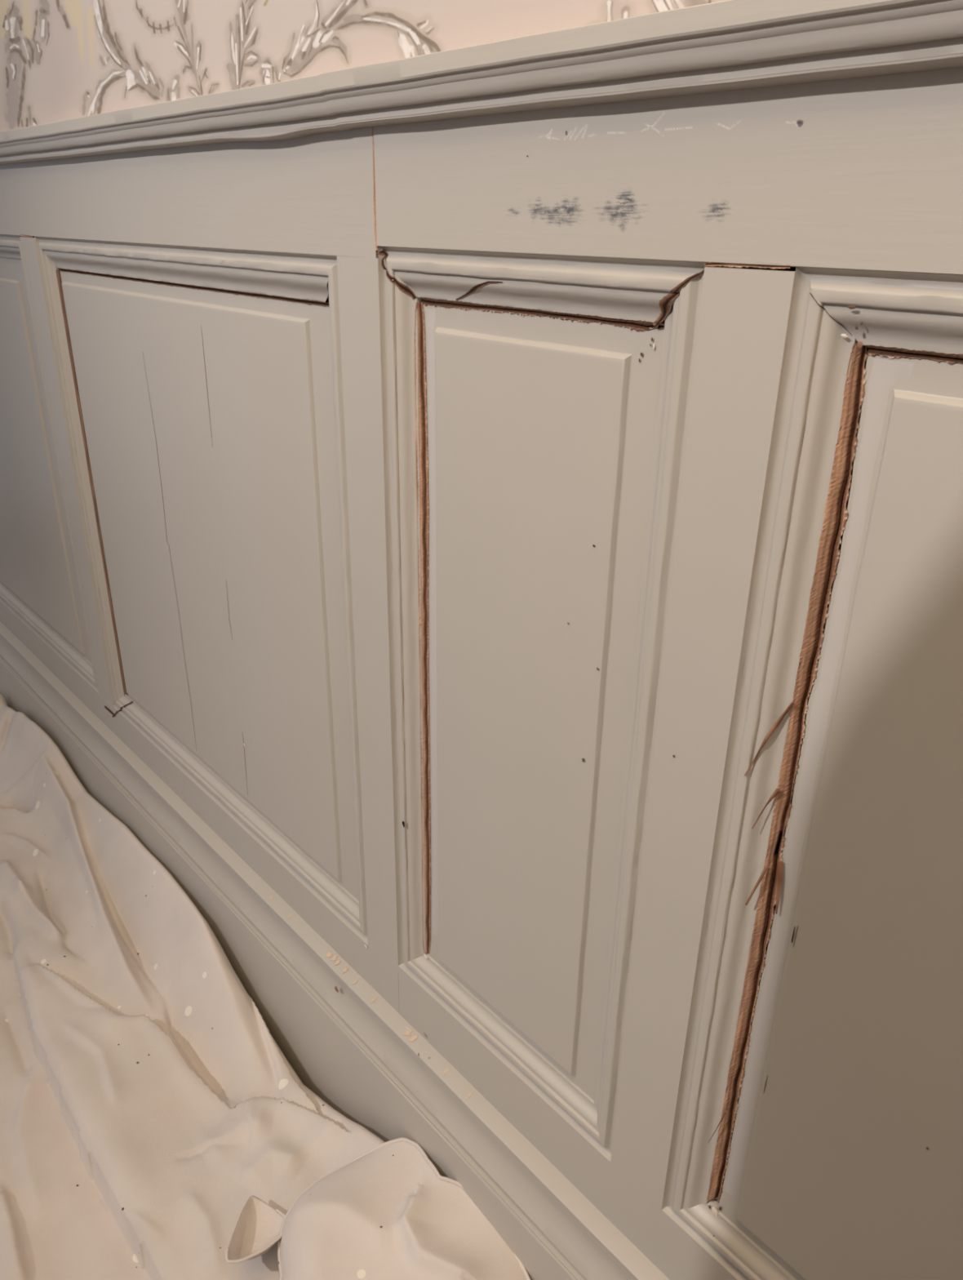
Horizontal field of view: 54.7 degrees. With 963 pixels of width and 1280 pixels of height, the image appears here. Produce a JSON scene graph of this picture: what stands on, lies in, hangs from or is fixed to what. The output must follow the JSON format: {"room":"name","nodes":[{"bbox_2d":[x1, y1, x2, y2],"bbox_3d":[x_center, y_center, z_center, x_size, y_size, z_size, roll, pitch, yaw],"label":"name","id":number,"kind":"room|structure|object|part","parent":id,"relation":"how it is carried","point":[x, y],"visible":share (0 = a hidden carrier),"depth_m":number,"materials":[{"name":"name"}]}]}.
{"room":"room under renovation","nodes":[
{"label":"room under renovation","id":0,"kind":"room"},
{"bbox_2d":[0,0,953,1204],"bbox_3d":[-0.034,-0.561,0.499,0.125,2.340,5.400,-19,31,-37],"label":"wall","id":1,"kind":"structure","parent":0,"point":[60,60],"depth_m":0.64,"materials":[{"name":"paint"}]},
{"bbox_2d":[0,621,669,1279],"bbox_3d":[-0.102,0.412,0.886,0.036,0.247,5.400,-19,31,-37],"label":"baseboard","id":2,"kind":"structure","parent":1,"relation":"attached to","point":[344,1042],"depth_m":0.90,"materials":[{"name":"paint"}]},
{"bbox_2d":[0,66,962,1279],"bbox_3d":[-0.084,0.004,0.713,0.019,0.701,5.400,-19,31,-37],"label":"wainscot","id":3,"kind":"structure","parent":1,"relation":"attached to","point":[477,604],"depth_m":0.54,"materials":[{"name":"paint"}]},
{"bbox_3d":[-0.903,-0.630,1.454,0.017,0.026,1.195,-19,31,-37],"label":"moulding","id":4,"kind":"part","parent":3,"relation":"part of","materials":[{"name":"paint"}]},
{"bbox_3d":[-0.904,-0.381,1.568,0.009,0.524,1.144,-19,31,-37],"label":"raised panel","id":5,"kind":"part","parent":3,"relation":"part of","materials":[{"name":"paint"}]},
{"bbox_3d":[-0.911,-0.130,1.679,0.017,0.026,1.195,-19,31,-37],"label":"moulding","id":6,"kind":"part","parent":3,"relation":"part of","materials":[{"name":"paint"}]},
{"bbox_3d":[-0.523,-0.195,1.168,0.008,0.575,0.031,-4,25,-12],"label":"moulding","id":7,"kind":"part","parent":3,"relation":"part of","materials":[{"name":"paint"}]},
{"bbox_3d":[-0.472,-0.170,1.115,0.031,0.575,0.008,9,25,18],"label":"moulding","id":8,"kind":"part","parent":3,"relation":"part of","materials":[{"name":"paint"}]},
{"bbox_3d":[-0.282,-0.330,0.815,0.017,0.031,0.588,-19,31,-37],"label":"moulding","id":9,"kind":"part","parent":3,"relation":"part of","materials":[{"name":"paint"}]},
{"bbox_3d":[-0.960,-0.703,1.494,0.018,0.072,2.732,-19,31,-37],"label":"rail","id":10,"kind":"part","parent":3,"relation":"part of","materials":[{"name":"paint"}]},
{"bbox_3d":[-0.969,-0.122,1.754,0.018,0.052,2.734,-19,31,-37],"label":"rail","id":11,"kind":"part","parent":3,"relation":"part of","materials":[{"name":"paint"}]},
{"bbox_3d":[-0.281,-0.078,0.928,0.009,0.516,0.532,-19,31,-37],"label":"raised panel","id":12,"kind":"part","parent":3,"relation":"part of","materials":[{"name":"paint"}]},
{"bbox_3d":[-0.290,0.168,1.038,0.017,0.026,0.588,-19,31,-37],"label":"moulding","id":13,"kind":"part","parent":3,"relation":"part of","materials":[{"name":"paint"}]},
{"bbox_3d":[-0.103,0.007,0.734,0.008,0.575,0.031,-4,25,-12],"label":"moulding","id":14,"kind":"part","parent":3,"relation":"part of","materials":[{"name":"paint"}]},
{"bbox_3d":[-0.053,0.023,0.680,0.032,0.572,0.008,10,26,19],"label":"moulding","id":15,"kind":"part","parent":3,"relation":"part of","materials":[{"name":"paint"}]},
{"bbox_3d":[0.015,0.305,0.720,0.017,0.026,0.243,-19,31,-37],"label":"moulding","id":16,"kind":"part","parent":3,"relation":"part of","materials":[{"name":"paint"}]},
{"bbox_3d":[0.023,-0.192,0.497,0.017,0.028,0.243,-19,31,-37],"label":"moulding","id":17,"kind":"part","parent":3,"relation":"part of","materials":[{"name":"paint"}]},
{"bbox_3d":[0.023,0.059,0.610,0.009,0.517,0.188,-19,31,-37],"label":"raised panel","id":18,"kind":"part","parent":3,"relation":"part of","materials":[{"name":"paint"}]},
{"bbox_3d":[0.814,0.729,-0.086,0.018,0.061,2.665,-19,31,-37],"label":"rail","id":19,"kind":"part","parent":3,"relation":"part of","materials":[{"name":"paint"}]},
{"bbox_3d":[0.088,0.091,0.534,0.008,0.572,0.031,-4,25,-12],"label":"moulding","id":20,"kind":"part","parent":3,"relation":"part of","materials":[{"name":"paint"}]},
{"bbox_3d":[0.823,0.150,-0.347,0.018,0.065,2.666,-19,31,-37],"label":"rail","id":21,"kind":"part","parent":3,"relation":"part of","materials":[{"name":"paint"}]},
{"bbox_3d":[0.239,0.413,0.489,0.017,0.026,0.348,-19,31,-37],"label":"moulding","id":22,"kind":"part","parent":3,"relation":"part of","materials":[{"name":"paint"}]},
{"bbox_3d":[0.136,0.114,0.484,0.031,0.572,0.008,9,25,17],"label":"moulding","id":23,"kind":"part","parent":3,"relation":"part of","materials":[{"name":"paint"}]},
{"bbox_3d":[0.247,0.167,0.379,0.009,0.517,0.291,-19,31,-37],"label":"raised panel","id":24,"kind":"part","parent":3,"relation":"part of","materials":[{"name":"paint"}]},
{"bbox_3d":[0.247,-0.084,0.266,0.017,0.028,0.348,-19,31,-37],"label":"moulding","id":25,"kind":"part","parent":3,"relation":"part of","materials":[{"name":"paint"}]},
{"bbox_2d":[0,0,962,164],"bbox_3d":[-0.093,-0.319,0.555,0.020,0.030,5.400,-19,31,-37],"label":"trim","id":26,"kind":"structure","parent":1,"relation":"attached to","point":[726,45],"depth_m":0.41,"materials":[{"name":"paint"}]},
{"bbox_3d":[-1.944,1.180,-0.543,5.166,0.036,5.400,-19,31,-37],"label":"floor","id":27,"kind":"structure","parent":0,"visible":0},
{"bbox_2d":[0,693,530,1279],"bbox_3d":[-0.739,0.313,1.201,0.509,0.144,2.199,-19,31,-37],"label":"sheet","id":28,"kind":"object","parent":27,"relation":"on","point":[154,1125],"visible":1,"depth_m":0.90,"materials":[{"name":"fabric"}]}
]}

